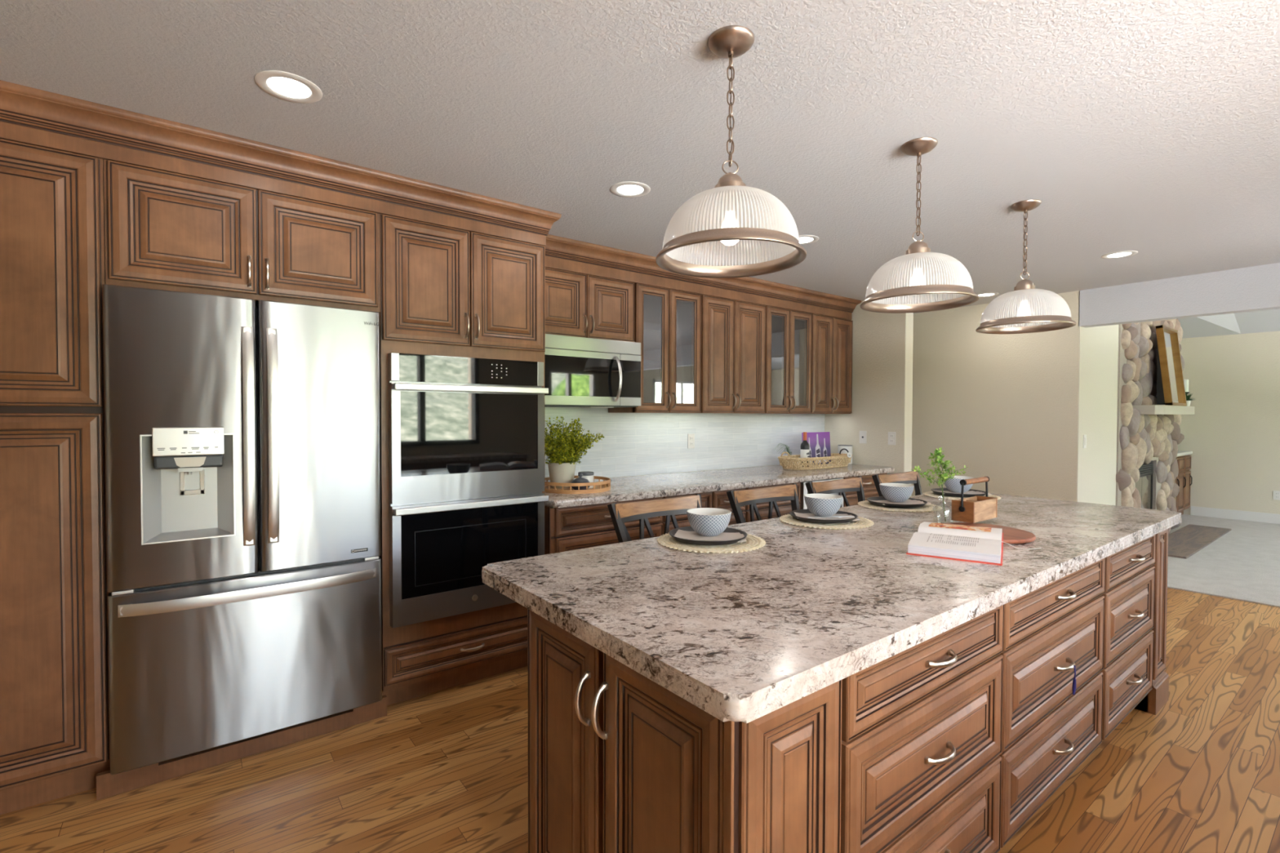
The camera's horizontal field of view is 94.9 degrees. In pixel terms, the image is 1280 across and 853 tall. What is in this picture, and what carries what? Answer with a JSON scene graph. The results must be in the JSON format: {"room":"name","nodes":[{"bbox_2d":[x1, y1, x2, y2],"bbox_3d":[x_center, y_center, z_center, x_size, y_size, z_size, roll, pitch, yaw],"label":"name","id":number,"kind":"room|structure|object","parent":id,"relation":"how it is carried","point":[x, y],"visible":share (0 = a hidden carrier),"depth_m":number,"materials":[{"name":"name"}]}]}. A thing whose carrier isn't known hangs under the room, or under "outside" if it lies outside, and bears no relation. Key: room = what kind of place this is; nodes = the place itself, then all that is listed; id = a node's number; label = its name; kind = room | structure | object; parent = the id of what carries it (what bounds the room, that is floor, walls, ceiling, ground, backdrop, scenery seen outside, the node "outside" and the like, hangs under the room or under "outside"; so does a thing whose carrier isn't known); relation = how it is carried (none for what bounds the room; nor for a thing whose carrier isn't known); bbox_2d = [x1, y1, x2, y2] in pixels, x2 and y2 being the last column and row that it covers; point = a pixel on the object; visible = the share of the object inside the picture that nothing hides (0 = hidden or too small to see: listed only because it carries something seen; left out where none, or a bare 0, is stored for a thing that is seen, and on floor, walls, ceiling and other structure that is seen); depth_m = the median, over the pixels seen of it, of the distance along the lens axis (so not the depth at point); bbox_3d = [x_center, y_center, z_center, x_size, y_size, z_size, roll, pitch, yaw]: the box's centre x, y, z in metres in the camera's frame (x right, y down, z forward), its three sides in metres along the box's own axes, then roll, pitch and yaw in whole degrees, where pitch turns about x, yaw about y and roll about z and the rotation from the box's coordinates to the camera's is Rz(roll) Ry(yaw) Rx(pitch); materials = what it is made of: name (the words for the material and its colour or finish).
{"room":"kitchen","nodes":[
{"label":"kitchen","id":0,"kind":"room"},
{"bbox_2d":[0,0,1279,313],"bbox_3d":[1.833,-1.143,1.124,7.700,0.120,9.800,-1,1,-37],"label":"ceiling","id":1,"kind":"structure","parent":0,"point":[1151,128],"depth_m":2.02,"materials":[{"name":"grey paint"}]},
{"bbox_2d":[254,70,322,102],"bbox_3d":[-1.142,-1.103,1.913,0.190,0.004,0.190,-1,1,-37],"label":"recessed light","id":2,"kind":"object","parent":1,"relation":"in","point":[286,86],"visible":1,"depth_m":1.91,"materials":[{"name":"white paint"}]},
{"bbox_2d":[609,181,650,197],"bbox_3d":[-0.046,-1.117,2.773,0.190,0.004,0.190,-1,1,-37],"label":"recessed light","id":3,"kind":"object","parent":1,"relation":"in","point":[627,188],"visible":1,"depth_m":2.76,"materials":[{"name":"white"}]},
{"bbox_2d":[655,25,806,277],"bbox_3d":[0.258,-0.785,1.675,0.424,0.624,0.424,0,1,-17],"label":"pendant lamp","id":4,"kind":"object","parent":1,"relation":"hanging from","point":[732,228],"visible":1,"depth_m":1.62,"materials":[{"name":"white glass"}]},
{"bbox_2d":[799,235,818,244],"bbox_3d":[0.986,-1.130,3.560,0.190,0.004,0.190,-1,1,-37],"label":"recessed light","id":5,"kind":"object","parent":1,"relation":"in","point":[803,239],"visible":0.56,"depth_m":3.54,"materials":[{"name":"white"}]},
{"bbox_2d":[860,137,979,313],"bbox_3d":[1.097,-0.796,2.316,0.424,0.624,0.424,1,1,25],"label":"pendant lamp","id":6,"kind":"object","parent":1,"relation":"hanging from","point":[918,280],"visible":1,"depth_m":2.24,"materials":[{"name":"white glass"}]},
{"bbox_2d":[977,292,999,297],"bbox_3d":[3.041,-1.157,5.160,0.190,0.004,0.190,-1,1,-37],"label":"recessed light","id":7,"kind":"object","parent":1,"relation":"in","point":[988,294],"visible":0.84,"depth_m":5.13,"materials":[{"name":"white"}]},
{"bbox_2d":[975,199,1075,333],"bbox_3d":[1.939,-0.806,2.958,0.424,0.624,0.424,0,1,-9],"label":"pendant lamp","id":8,"kind":"object","parent":1,"relation":"hanging from","point":[1026,308],"visible":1,"depth_m":2.88,"materials":[{"name":"white glass"}]},
{"bbox_2d":[1101,250,1137,258],"bbox_3d":[3.159,-1.131,3.870,0.190,0.004,0.190,-1,1,-37],"label":"recessed light","id":9,"kind":"object","parent":1,"relation":"in","point":[1124,253],"visible":1,"depth_m":3.86,"materials":[{"name":"white"}]},
{"bbox_2d":[0,587,1279,852],"bbox_3d":[1.891,1.396,1.222,7.860,0.100,9.800,-1,1,-37],"label":"floor","id":10,"kind":"structure","parent":0,"point":[446,771],"depth_m":2.15,"materials":[{"name":"brown wood"}]},
{"bbox_2d":[0,138,110,814],"bbox_3d":[-2.318,0.167,2.183,0.560,2.300,0.682,-1,1,-37],"label":"pantry cabinet","id":11,"kind":"object","parent":10,"relation":"on","point":[55,696],"visible":0.96,"depth_m":2.00,"materials":[{"name":"brown wood"}]},
{"bbox_2d":[96,695,386,800],"bbox_3d":[-1.539,1.273,2.376,0.971,0.085,0.022,-1,1,-37],"label":"board","id":12,"kind":"object","parent":10,"relation":"on","point":[108,784],"visible":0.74,"depth_m":2.31,"materials":[{"name":"brown wood"}]},
{"bbox_2d":[102,284,382,774],"bbox_3d":[-1.685,0.360,2.561,0.901,1.722,0.766,-1,1,-37],"label":"refrigerator","id":13,"kind":"object","parent":10,"relation":"on","point":[242,435],"visible":1,"depth_m":2.25,"materials":[{"name":"grey metal"}]},
{"bbox_2d":[378,213,545,705],"bbox_3d":[-1.023,0.151,3.148,0.827,2.300,0.720,-1,1,-37],"label":"tall cabinet","id":14,"kind":"object","parent":10,"relation":"on","point":[445,291],"visible":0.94,"depth_m":2.84,"materials":[{"name":"brown wood"}]},
{"bbox_2d":[0,80,561,245],"bbox_3d":[-1.463,-1.036,2.532,2.368,0.164,0.345,-1,1,-37],"label":"trim","id":15,"kind":"structure","parent":14,"relation":"attached to","point":[28,115],"depth_m":2.29,"materials":[{"name":"brown wood"}]},
{"bbox_2d":[387,352,548,628],"bbox_3d":[-0.967,0.283,3.078,0.769,1.244,0.608,-1,1,-37],"label":"double oven","id":16,"kind":"object","parent":14,"relation":"in","point":[466,435],"visible":0.94,"depth_m":2.82,"materials":[{"name":"silver metal"}]},
{"bbox_2d":[544,497,662,554],"bbox_3d":[-0.372,0.858,3.634,0.779,0.872,0.758,-1,1,-37],"label":"base cabinet","id":17,"kind":"object","parent":10,"relation":"on","point":[589,526],"visible":0.23,"depth_m":3.25,"materials":[{"name":"brown wood"}]},
{"bbox_2d":[607,493,702,542],"bbox_3d":[0.203,0.822,2.503,0.519,0.994,0.519,-1,1,-37],"label":"counter stool","id":18,"kind":"object","parent":10,"relation":"on","point":[621,513],"visible":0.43,"depth_m":2.65,"materials":[{"name":"brown wood"}]},
{"bbox_2d":[527,608,841,852],"bbox_3d":[0.033,0.907,1.394,0.365,0.862,0.774,-1,1,-37],"label":"base cabinet","id":19,"kind":"object","parent":10,"relation":"on","point":[619,762],"visible":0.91,"depth_m":1.17,"materials":[{"name":"brown wood"}]},
{"bbox_2d":[662,488,746,534],"bbox_3d":[0.234,0.850,4.093,0.738,0.872,0.763,-1,1,-37],"label":"base cabinet","id":20,"kind":"object","parent":10,"relation":"on","point":[719,499],"visible":0.09,"depth_m":3.83,"materials":[{"name":"brown wood"}]},
{"bbox_2d":[726,483,799,524],"bbox_3d":[0.778,0.815,2.942,0.519,0.994,0.519,-1,1,-37],"label":"counter stool","id":21,"kind":"object","parent":10,"relation":"on","point":[737,499],"visible":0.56,"depth_m":3.11,"materials":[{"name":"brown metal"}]},
{"bbox_2d":[744,482,800,522],"bbox_3d":[0.765,0.843,4.502,0.598,0.872,0.758,-1,1,-37],"label":"base cabinet","id":22,"kind":"object","parent":10,"relation":"on","point":[784,507],"visible":0.03,"depth_m":4.21,"materials":[{"name":"brown wood"}]},
{"bbox_2d":[799,477,844,509],"bbox_3d":[1.268,0.832,4.777,0.515,0.846,0.624,-1,1,-37],"label":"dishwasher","id":23,"kind":"object","parent":10,"relation":"on","point":[803,488],"visible":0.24,"depth_m":4.42,"materials":[{"name":"silver plastic"}]},
{"bbox_2d":[804,475,865,507],"bbox_3d":[1.283,0.808,3.327,0.519,0.994,0.519,-1,1,-37],"label":"counter stool","id":24,"kind":"object","parent":10,"relation":"on","point":[840,486],"visible":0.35,"depth_m":3.54,"materials":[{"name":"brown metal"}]},
{"bbox_2d":[840,472,887,506],"bbox_3d":[1.700,0.832,5.215,0.685,0.872,0.758,-1,1,-37],"label":"base cabinet","id":25,"kind":"object","parent":10,"relation":"on","point":[869,488],"visible":0.17,"depth_m":4.92,"materials":[{"name":"brown wood"}]},
{"bbox_2d":[544,463,894,507],"bbox_3d":[0.668,0.387,4.417,3.387,0.040,0.766,-1,1,-37],"label":"countertop","id":26,"kind":"structure","parent":25,"relation":"on","point":[645,486],"depth_m":4.06,"materials":[{"name":"stone"}]},
{"bbox_2d":[544,475,610,493],"bbox_3d":[-0.391,0.350,3.559,0.426,0.062,0.426,-1,1,-37],"label":"bamboo tray","id":27,"kind":"object","parent":26,"relation":"on","point":[605,486],"visible":0.66,"depth_m":3.39,"materials":[{"name":"beige wood"}]},
{"bbox_2d":[544,416,604,488],"bbox_3d":[-0.468,0.153,3.588,0.471,0.437,0.434,-1,1,-30],"label":"potted fern","id":28,"kind":"object","parent":27,"relation":"on","point":[562,464],"visible":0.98,"depth_m":3.52,"materials":[{"name":"green plant"}]},
{"bbox_2d":[547,462,576,488],"bbox_3d":[-0.476,0.295,3.587,0.176,0.155,0.176,-1,1,-37],"label":"pot","id":29,"kind":"object","parent":28,"relation":"attached to","point":[559,472],"depth_m":3.52,"materials":[{"name":"beige ceramic"}]},
{"bbox_2d":[571,473,590,489],"bbox_3d":[-0.352,0.326,3.469,0.120,0.098,0.120,-1,1,-37],"label":"sugar pot","id":30,"kind":"object","parent":27,"relation":"on","point":[580,480],"visible":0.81,"depth_m":3.43,"materials":[{"name":"grey"}]},
{"bbox_2d":[577,471,594,488],"bbox_3d":[-0.328,0.325,3.575,0.096,0.096,0.096,-1,1,-37],"label":"lidded jar","id":31,"kind":"object","parent":27,"relation":"on","point":[588,475],"visible":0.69,"depth_m":3.54,"materials":[{"name":"white ceramic"}]},
{"bbox_2d":[777,448,852,470],"bbox_3d":[1.539,0.280,5.126,0.872,0.149,0.317,-1,1,-37],"label":"woven basket","id":32,"kind":"object","parent":26,"relation":"on","point":[845,460],"visible":0.91,"depth_m":4.93,"materials":[{"name":"beige wicker"}]},
{"bbox_2d":[773,443,793,462],"bbox_3d":[1.251,0.249,5.170,0.285,0.208,0.092,-1,1,-37],"label":"grass tuft","id":33,"kind":"object","parent":32,"relation":"in","point":[787,447],"visible":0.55,"depth_m":5.19,"materials":[{"name":"green plant"}]},
{"bbox_2d":[800,431,809,466],"bbox_3d":[1.419,0.197,5.050,0.076,0.299,0.078,-1,1,-37],"label":"wine bottle","id":34,"kind":"object","parent":32,"relation":"in","point":[805,447],"visible":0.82,"depth_m":5.02,"materials":[{"name":"black glass"}]},
{"bbox_2d":[801,431,831,464],"bbox_3d":[1.594,0.197,5.295,0.385,0.292,0.036,-1,1,-37],"label":"print","id":35,"kind":"object","parent":32,"relation":"in","point":[819,442],"visible":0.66,"depth_m":5.30,"materials":[{"name":"purple paper"}]},
{"bbox_2d":[846,452,851,457],"bbox_3d":[1.835,0.250,5.148,0.049,0.048,0.013,0,1,-17],"label":"tag","id":36,"kind":"object","parent":32,"relation":"hanging from","point":[849,454],"visible":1,"depth_m":5.15,"materials":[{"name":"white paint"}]},
{"bbox_2d":[837,444,853,464],"bbox_3d":[1.921,0.261,5.499,0.132,0.174,0.132,-1,1,-37],"label":"canister","id":37,"kind":"object","parent":26,"relation":"on","point":[849,447],"visible":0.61,"depth_m":5.45,"materials":[{"name":"white ceramic"}]},
{"bbox_2d":[871,471,922,496],"bbox_3d":[1.827,0.802,3.742,0.519,0.994,0.519,-1,1,-37],"label":"counter stool","id":38,"kind":"object","parent":10,"relation":"on","point":[912,477],"visible":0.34,"depth_m":3.96,"materials":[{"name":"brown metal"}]},
{"bbox_2d":[840,604,1004,852],"bbox_3d":[0.545,0.903,1.684,0.781,0.862,0.675,-1,1,-37],"label":"base cabinet","id":39,"kind":"object","parent":10,"relation":"on","point":[922,725],"visible":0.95,"depth_m":1.42,"materials":[{"name":"brown wood"}]},
{"bbox_2d":[999,557,1105,848],"bbox_3d":[1.223,0.894,2.202,0.922,0.862,0.675,-1,1,-37],"label":"base cabinet","id":40,"kind":"object","parent":10,"relation":"on","point":[1049,731],"visible":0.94,"depth_m":1.90,"materials":[{"name":"brown wood"}]},
{"bbox_2d":[481,493,1181,724],"bbox_3d":[1.035,0.432,2.261,3.020,0.046,1.044,-1,1,-37],"label":"countertop","id":41,"kind":"structure","parent":40,"relation":"on","point":[744,637],"depth_m":1.51,"materials":[{"name":"stone"}]},
{"bbox_2d":[657,533,765,553],"bbox_3d":[0.252,0.406,2.092,0.384,0.008,0.384,-1,1,-37],"label":"placemat","id":42,"kind":"object","parent":41,"relation":"on","point":[753,542],"visible":0.55,"depth_m":1.99,"materials":[{"name":"wicker"}]},
{"bbox_2d":[668,526,747,545],"bbox_3d":[0.242,0.391,2.097,0.278,0.022,0.278,-1,1,-37],"label":"plate","id":43,"kind":"object","parent":42,"relation":"on","point":[727,530],"visible":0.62,"depth_m":2.01,"materials":[{"name":"black ceramic"}]},
{"bbox_2d":[674,529,746,542],"bbox_3d":[0.252,0.389,2.092,0.250,0.011,0.140,0,1,11],"label":"napkin","id":44,"kind":"object","parent":43,"relation":"on","point":[693,535],"visible":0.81,"depth_m":2.07,"materials":[{"name":"beige fabric"}]},
{"bbox_2d":[686,507,731,536],"bbox_3d":[0.248,0.346,2.111,0.160,0.084,0.160,-1,1,-37],"label":"bowl","id":45,"kind":"object","parent":44,"relation":"on","point":[706,522],"visible":1,"depth_m":2.06,"materials":[{"name":"white ceramic"}]},
{"bbox_2d":[779,514,874,529],"bbox_3d":[0.790,0.400,2.499,0.384,0.008,0.384,0,1,13],"label":"placemat","id":46,"kind":"object","parent":41,"relation":"on","point":[863,522],"visible":0.59,"depth_m":2.40,"materials":[{"name":"wicker"}]},
{"bbox_2d":[789,509,857,523],"bbox_3d":[0.780,0.384,2.504,0.278,0.022,0.278,-1,1,-37],"label":"plate","id":47,"kind":"object","parent":46,"relation":"on","point":[800,511],"visible":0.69,"depth_m":2.42,"materials":[{"name":"black ceramic"}]},
{"bbox_2d":[793,511,860,520],"bbox_3d":[0.790,0.382,2.499,0.250,0.011,0.140,0,1,8],"label":"napkin","id":48,"kind":"object","parent":47,"relation":"on","point":[802,515],"visible":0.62,"depth_m":2.48,"materials":[{"name":"beige fabric"}]},
{"bbox_2d":[804,493,843,516],"bbox_3d":[0.785,0.340,2.517,0.160,0.084,0.160,1,1,35],"label":"bowl","id":49,"kind":"object","parent":48,"relation":"on","point":[820,504],"visible":0.98,"depth_m":2.47,"materials":[{"name":"white ceramic"}]},
{"bbox_2d":[808,515,854,518],"bbox_3d":[0.786,0.372,2.413,0.190,0.009,0.021,0,1,-2],"label":"fork","id":50,"kind":"object","parent":48,"relation":"on","point":[830,516],"visible":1,"depth_m":2.41,"materials":[{"name":"silver metal"}]},
{"bbox_2d":[857,500,942,512],"bbox_3d":[1.284,0.393,2.914,0.384,0.008,0.384,0,1,-28],"label":"placemat","id":51,"kind":"object","parent":41,"relation":"on","point":[926,508],"visible":0.62,"depth_m":2.82,"materials":[{"name":"wicker"}]},
{"bbox_2d":[866,496,927,507],"bbox_3d":[1.274,0.377,2.919,0.278,0.022,0.278,-1,1,-37],"label":"plate","id":52,"kind":"object","parent":51,"relation":"on","point":[877,498],"visible":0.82,"depth_m":2.84,"materials":[{"name":"black ceramic"}]},
{"bbox_2d":[868,499,930,505],"bbox_3d":[1.284,0.376,2.914,0.250,0.011,0.140,0,1,-9],"label":"napkin","id":53,"kind":"object","parent":52,"relation":"on","point":[908,501],"visible":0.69,"depth_m":2.91,"materials":[{"name":"beige fabric"}]},
{"bbox_2d":[879,483,914,502],"bbox_3d":[1.280,0.333,2.932,0.160,0.084,0.160,0,1,18],"label":"bowl","id":54,"kind":"object","parent":53,"relation":"on","point":[892,492],"visible":1,"depth_m":2.88,"materials":[{"name":"white ceramic"}]},
{"bbox_2d":[922,491,1000,499],"bbox_3d":[1.794,0.387,3.284,0.384,0.008,0.384,1,1,22],"label":"placemat","id":55,"kind":"object","parent":41,"relation":"on","point":[931,494],"visible":0.4,"depth_m":3.24,"materials":[{"name":"wicker"}]},
{"bbox_2d":[930,488,986,497],"bbox_3d":[1.784,0.371,3.289,0.278,0.022,0.278,-1,1,-37],"label":"plate","id":56,"kind":"object","parent":55,"relation":"on","point":[933,490],"visible":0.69,"depth_m":3.21,"materials":[{"name":"black ceramic"}]},
{"bbox_2d":[934,490,991,495],"bbox_3d":[1.794,0.369,3.284,0.250,0.011,0.140,0,1,3],"label":"napkin","id":57,"kind":"object","parent":56,"relation":"on","point":[945,491],"visible":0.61,"depth_m":3.28,"materials":[{"name":"beige fabric"}]},
{"bbox_2d":[944,475,974,493],"bbox_3d":[1.790,0.327,3.303,0.160,0.084,0.160,0,1,1],"label":"bowl","id":58,"kind":"object","parent":57,"relation":"on","point":[953,485],"visible":0.7,"depth_m":3.26,"materials":[{"name":"white ceramic"}]},
{"bbox_2d":[906,521,1040,565],"bbox_3d":[1.146,0.389,2.002,0.376,0.051,0.454,1,1,32],"label":"cookbook","id":59,"kind":"object","parent":41,"relation":"on","point":[980,544],"visible":1,"depth_m":1.91,"materials":[{"name":"red"}]},
{"bbox_2d":[928,522,991,532],"bbox_3d":[1.169,0.366,2.145,0.195,0.010,0.140,1,1,32],"label":"photo","id":60,"kind":"object","parent":59,"relation":"on","point":[931,525],"depth_m":2.11},
{"bbox_2d":[951,475,997,523],"bbox_3d":[1.410,0.302,2.473,0.239,0.172,0.087,-1,1,-37],"label":"wooden caddy","id":61,"kind":"object","parent":41,"relation":"on","point":[975,508],"visible":1,"depth_m":2.42,"materials":[{"name":"brown wood"}]},
{"bbox_2d":[946,522,1035,544],"bbox_3d":[1.295,0.402,2.224,0.340,0.018,0.340,-1,1,-37],"label":"serving board","id":62,"kind":"object","parent":41,"relation":"on","point":[1011,535],"visible":0.47,"depth_m":2.15,"materials":[{"name":"brown wood"}]},
{"bbox_3d":[1.263,0.349,2.448,0.080,0.114,0.080,-1,1,-37],"label":"bud vase","id":63,"kind":"object","parent":41,"relation":"on","visible":0},
{"bbox_2d":[911,447,968,521],"bbox_3d":[1.247,0.241,2.431,0.238,0.312,0.095,0,1,-7],"label":"leafy sprig","id":64,"kind":"object","parent":63,"relation":"in","point":[939,460],"visible":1,"depth_m":2.44,"materials":[{"name":"green plant"}]},
{"bbox_2d":[1071,665,1075,694],"bbox_3d":[1.430,0.834,1.934,0.010,0.098,0.010,-1,1,-37],"label":"tassel","id":65,"kind":"object","parent":40,"relation":"hanging from","point":[1073,687],"visible":1,"depth_m":1.93,"materials":[{"name":"blue fabric"}]},
{"bbox_2d":[1101,534,1155,740],"bbox_3d":[1.877,0.886,2.701,0.720,0.862,0.675,-1,1,-37],"label":"base cabinet","id":66,"kind":"object","parent":10,"relation":"on","point":[1130,571],"visible":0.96,"depth_m":2.42,"materials":[{"name":"brown wood"}]},
{"bbox_2d":[1134,528,1168,715],"bbox_3d":[2.245,0.881,3.010,0.236,0.862,0.670,-1,1,-37],"label":"island post","id":67,"kind":"object","parent":10,"relation":"on","point":[1153,703],"visible":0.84,"depth_m":2.73,"materials":[{"name":"brown wood"}]},
{"bbox_2d":[544,406,824,482],"bbox_3d":[-0.813,0.073,3.843,6.770,2.430,0.128,-1,1,-37],"label":"backsplash","id":68,"kind":"structure","parent":0,"point":[633,444],"depth_m":4.62,"materials":[{"name":"white tile"}]},
{"bbox_2d":[103,159,380,312],"bbox_3d":[-1.716,-0.752,2.600,0.918,0.475,0.720,-1,1,-37],"label":"upper cabinet","id":69,"kind":"object","parent":68,"relation":"attached to","point":[164,230],"visible":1,"depth_m":2.30,"materials":[{"name":"brown wood"}]},
{"bbox_2d":[545,267,634,342],"bbox_3d":[-0.456,-0.783,3.783,0.851,0.454,0.371,-1,1,-37],"label":"upper cabinet","id":70,"kind":"object","parent":68,"relation":"attached to","point":[577,304],"visible":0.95,"depth_m":3.70,"materials":[{"name":"brown wood"}]},
{"bbox_2d":[544,333,640,408],"bbox_3d":[-0.396,-0.337,3.778,0.762,0.429,0.464,-1,1,-37],"label":"microwave","id":71,"kind":"object","parent":70,"relation":"attached to","point":[580,371],"visible":0.86,"depth_m":3.65,"materials":[{"name":"silver metal"}]},
{"bbox_2d":[545,234,861,319],"bbox_3d":[0.567,-1.064,4.553,3.424,0.178,0.394,-1,1,-37],"label":"trim","id":72,"kind":"structure","parent":70,"relation":"attached to","point":[565,254],"depth_m":4.14,"materials":[{"name":"brown wood"}]},
{"bbox_2d":[608,283,701,413],"bbox_3d":[0.126,-0.558,4.231,0.605,0.919,0.371,-1,1,-37],"label":"upper cabinet","id":73,"kind":"object","parent":68,"relation":"attached to","point":[668,322],"visible":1,"depth_m":4.10,"materials":[{"name":"brown wood"}]},
{"bbox_2d":[687,433,694,448],"bbox_3d":[0.410,0.117,4.691,0.072,0.116,0.010,-1,1,-37],"label":"wall outlet","id":74,"kind":"object","parent":68,"relation":"attached to","point":[691,437],"visible":1,"depth_m":4.69,"materials":[{"name":"white plastic"}]},
{"bbox_2d":[689,436,693,445],"bbox_3d":[0.412,0.117,4.689,0.034,0.074,0.004,-1,1,-37],"label":"socket","id":75,"kind":"object","parent":74,"relation":"attached to","point":[691,437],"depth_m":4.69,"materials":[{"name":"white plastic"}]},
{"bbox_2d":[699,294,765,413],"bbox_3d":[0.649,-0.564,4.630,0.705,0.919,0.371,-1,1,-37],"label":"upper cabinet","id":76,"kind":"object","parent":68,"relation":"attached to","point":[733,332],"visible":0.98,"depth_m":4.49,"materials":[{"name":"brown wood"}]},
{"bbox_2d":[743,305,812,413],"bbox_3d":[1.170,-0.571,5.028,0.601,0.919,0.371,-1,1,-37],"label":"upper cabinet","id":77,"kind":"object","parent":68,"relation":"attached to","point":[788,332],"visible":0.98,"depth_m":4.90,"materials":[{"name":"brown wood"}]},
{"bbox_2d":[810,313,853,413],"bbox_3d":[1.652,-0.577,5.396,0.606,0.919,0.371,-1,1,-37],"label":"upper cabinet","id":78,"kind":"object","parent":68,"relation":"attached to","point":[832,337],"visible":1,"depth_m":5.26,"materials":[{"name":"brown wood"}]},
{"bbox_2d":[824,299,913,484],"bbox_3d":[2.109,0.048,5.487,0.130,2.430,0.821,-1,1,-37],"label":"wall","id":79,"kind":"structure","parent":0,"point":[882,342],"depth_m":5.30,"materials":[{"name":"beige paint"}]},
{"bbox_2d":[859,431,866,443],"bbox_3d":[2.062,0.099,5.435,0.009,0.116,0.072,-1,1,-37],"label":"wall outlet","id":80,"kind":"object","parent":79,"relation":"attached to","point":[863,434],"visible":1,"depth_m":5.43,"materials":[{"name":"white plastic"}]},
{"bbox_2d":[888,431,895,444],"bbox_3d":[2.234,0.106,5.210,0.010,0.116,0.072,-1,1,-37],"label":"wall outlet","id":81,"kind":"object","parent":79,"relation":"attached to","point":[891,435],"visible":1,"depth_m":5.21,"materials":[{"name":"white plastic"}]},
{"bbox_2d":[889,434,893,442],"bbox_3d":[2.232,0.106,5.208,0.004,0.074,0.034,-1,1,-37],"label":"socket","id":82,"kind":"object","parent":81,"relation":"attached to","point":[891,436],"depth_m":5.20,"materials":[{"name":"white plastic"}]},
{"bbox_2d":[911,262,1279,502],"bbox_3d":[4.398,-0.932,4.219,0.130,4.450,7.800,-1,1,-37],"label":"wall","id":83,"kind":"structure","parent":0,"point":[1002,407],"depth_m":5.33,"materials":[{"name":"beige paint"}]},
{"bbox_2d":[1083,435,1086,448],"bbox_3d":[3.862,0.130,5.096,0.072,0.116,0.010,-1,1,-37],"label":"light switch","id":84,"kind":"object","parent":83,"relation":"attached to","point":[1084,436],"visible":1,"depth_m":5.08,"materials":[{"name":"white plastic"}]},
{"bbox_2d":[1076,324,1119,505],"bbox_3d":[4.123,-0.930,5.374,1.086,4.400,0.151,-1,1,-37],"label":"wall","id":85,"kind":"structure","parent":83,"relation":"attached to","point":[1098,363],"depth_m":5.31,"materials":[{"name":"beige paint"}]},
{"bbox_2d":[1167,514,1279,608],"bbox_3d":[6.947,1.325,5.144,4.940,0.112,6.300,-1,1,-37],"label":"floor","id":86,"kind":"structure","parent":0,"point":[1242,564],"depth_m":5.34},
{"bbox_2d":[1115,318,1194,534],"bbox_3d":[5.366,-0.083,6.553,2.326,2.848,0.983,-1,1,-37],"label":"stone fireplace","id":87,"kind":"object","parent":86,"relation":"on","point":[1148,435],"visible":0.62,"depth_m":5.98,"materials":[{"name":"beige stone"}]},
{"bbox_2d":[1155,324,1186,406],"bbox_3d":[5.562,-0.623,6.145,0.630,0.821,0.144,-1,1,-37],"label":"mirror","id":88,"kind":"object","parent":87,"relation":"on","point":[1171,391],"visible":0.93,"depth_m":6.09,"materials":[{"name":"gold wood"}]},
{"bbox_2d":[1164,330,1182,403],"bbox_3d":[5.559,-0.622,6.149,0.574,0.760,0.088,-1,1,-37],"label":"mirror glass","id":89,"kind":"object","parent":88,"relation":"attached to","point":[1172,358],"depth_m":6.18,"materials":[{"name":"white"}]},
{"bbox_2d":[1185,392,1194,406],"bbox_3d":[5.985,-0.304,6.408,0.180,0.163,0.173,0,1,14],"label":"mantel plant","id":90,"kind":"object","parent":87,"relation":"on","point":[1188,397],"visible":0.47,"depth_m":6.40,"materials":[{"name":"green plant"}]},
{"bbox_3d":[6.051,-0.304,6.539,0.100,0.158,0.100,-1,1,-37],"label":"candle holder","id":91,"kind":"object","parent":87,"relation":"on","visible":0},
{"bbox_2d":[1183,379,1189,391],"bbox_3d":[6.051,-0.454,6.536,0.084,0.140,0.084,-1,1,-37],"label":"candle","id":92,"kind":"object","parent":91,"relation":"on","point":[1185,381],"visible":0.48,"depth_m":6.50,"materials":[{"name":"white wax"}]},
{"bbox_2d":[1173,450,1192,515],"bbox_3d":[6.911,0.776,7.935,1.140,0.877,0.641,-1,1,-37],"label":"base cabinet","id":93,"kind":"object","parent":86,"relation":"on","point":[1184,479],"visible":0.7,"depth_m":7.79,"materials":[{"name":"brown wood"}]},
{"bbox_2d":[1168,524,1231,559],"bbox_3d":[5.987,1.233,6.417,2.320,0.018,0.372,-1,1,-37],"label":"hearth slab","id":94,"kind":"object","parent":86,"relation":"on","point":[1186,541],"visible":0.71,"depth_m":6.39,"materials":[{"name":"stone"}]},
{"bbox_2d":[1177,330,1279,515],"bbox_3d":[8.756,-0.023,6.560,0.120,2.560,6.400,-1,1,-37],"label":"wall","id":95,"kind":"structure","parent":0,"point":[1233,433],"depth_m":7.71,"materials":[{"name":"beige paint"}]},
{"bbox_2d":[1190,506,1279,524],"bbox_3d":[9.065,1.194,6.066,0.015,0.123,5.000,-1,1,-37],"label":"baseboard","id":96,"kind":"structure","parent":95,"relation":"attached to","point":[1197,511],"depth_m":7.69,"materials":[{"name":"white paint"}]},
{"bbox_2d":[1272,490,1279,500],"bbox_3d":[8.038,0.869,7.408,0.010,0.116,0.072,-1,1,-37],"label":"wall outlet","id":97,"kind":"object","parent":95,"relation":"attached to","point":[1276,493],"visible":1,"depth_m":7.41,"materials":[{"name":"white plastic"}]},
{"bbox_2d":[1177,308,1279,338],"bbox_3d":[6.944,-2.148,5.067,4.970,1.980,6.300,-1,1,-37],"label":"vault","id":98,"kind":"object","parent":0,"point":[1264,321],"visible":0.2,"depth_m":7.46,"materials":[{"name":"grey paint"}]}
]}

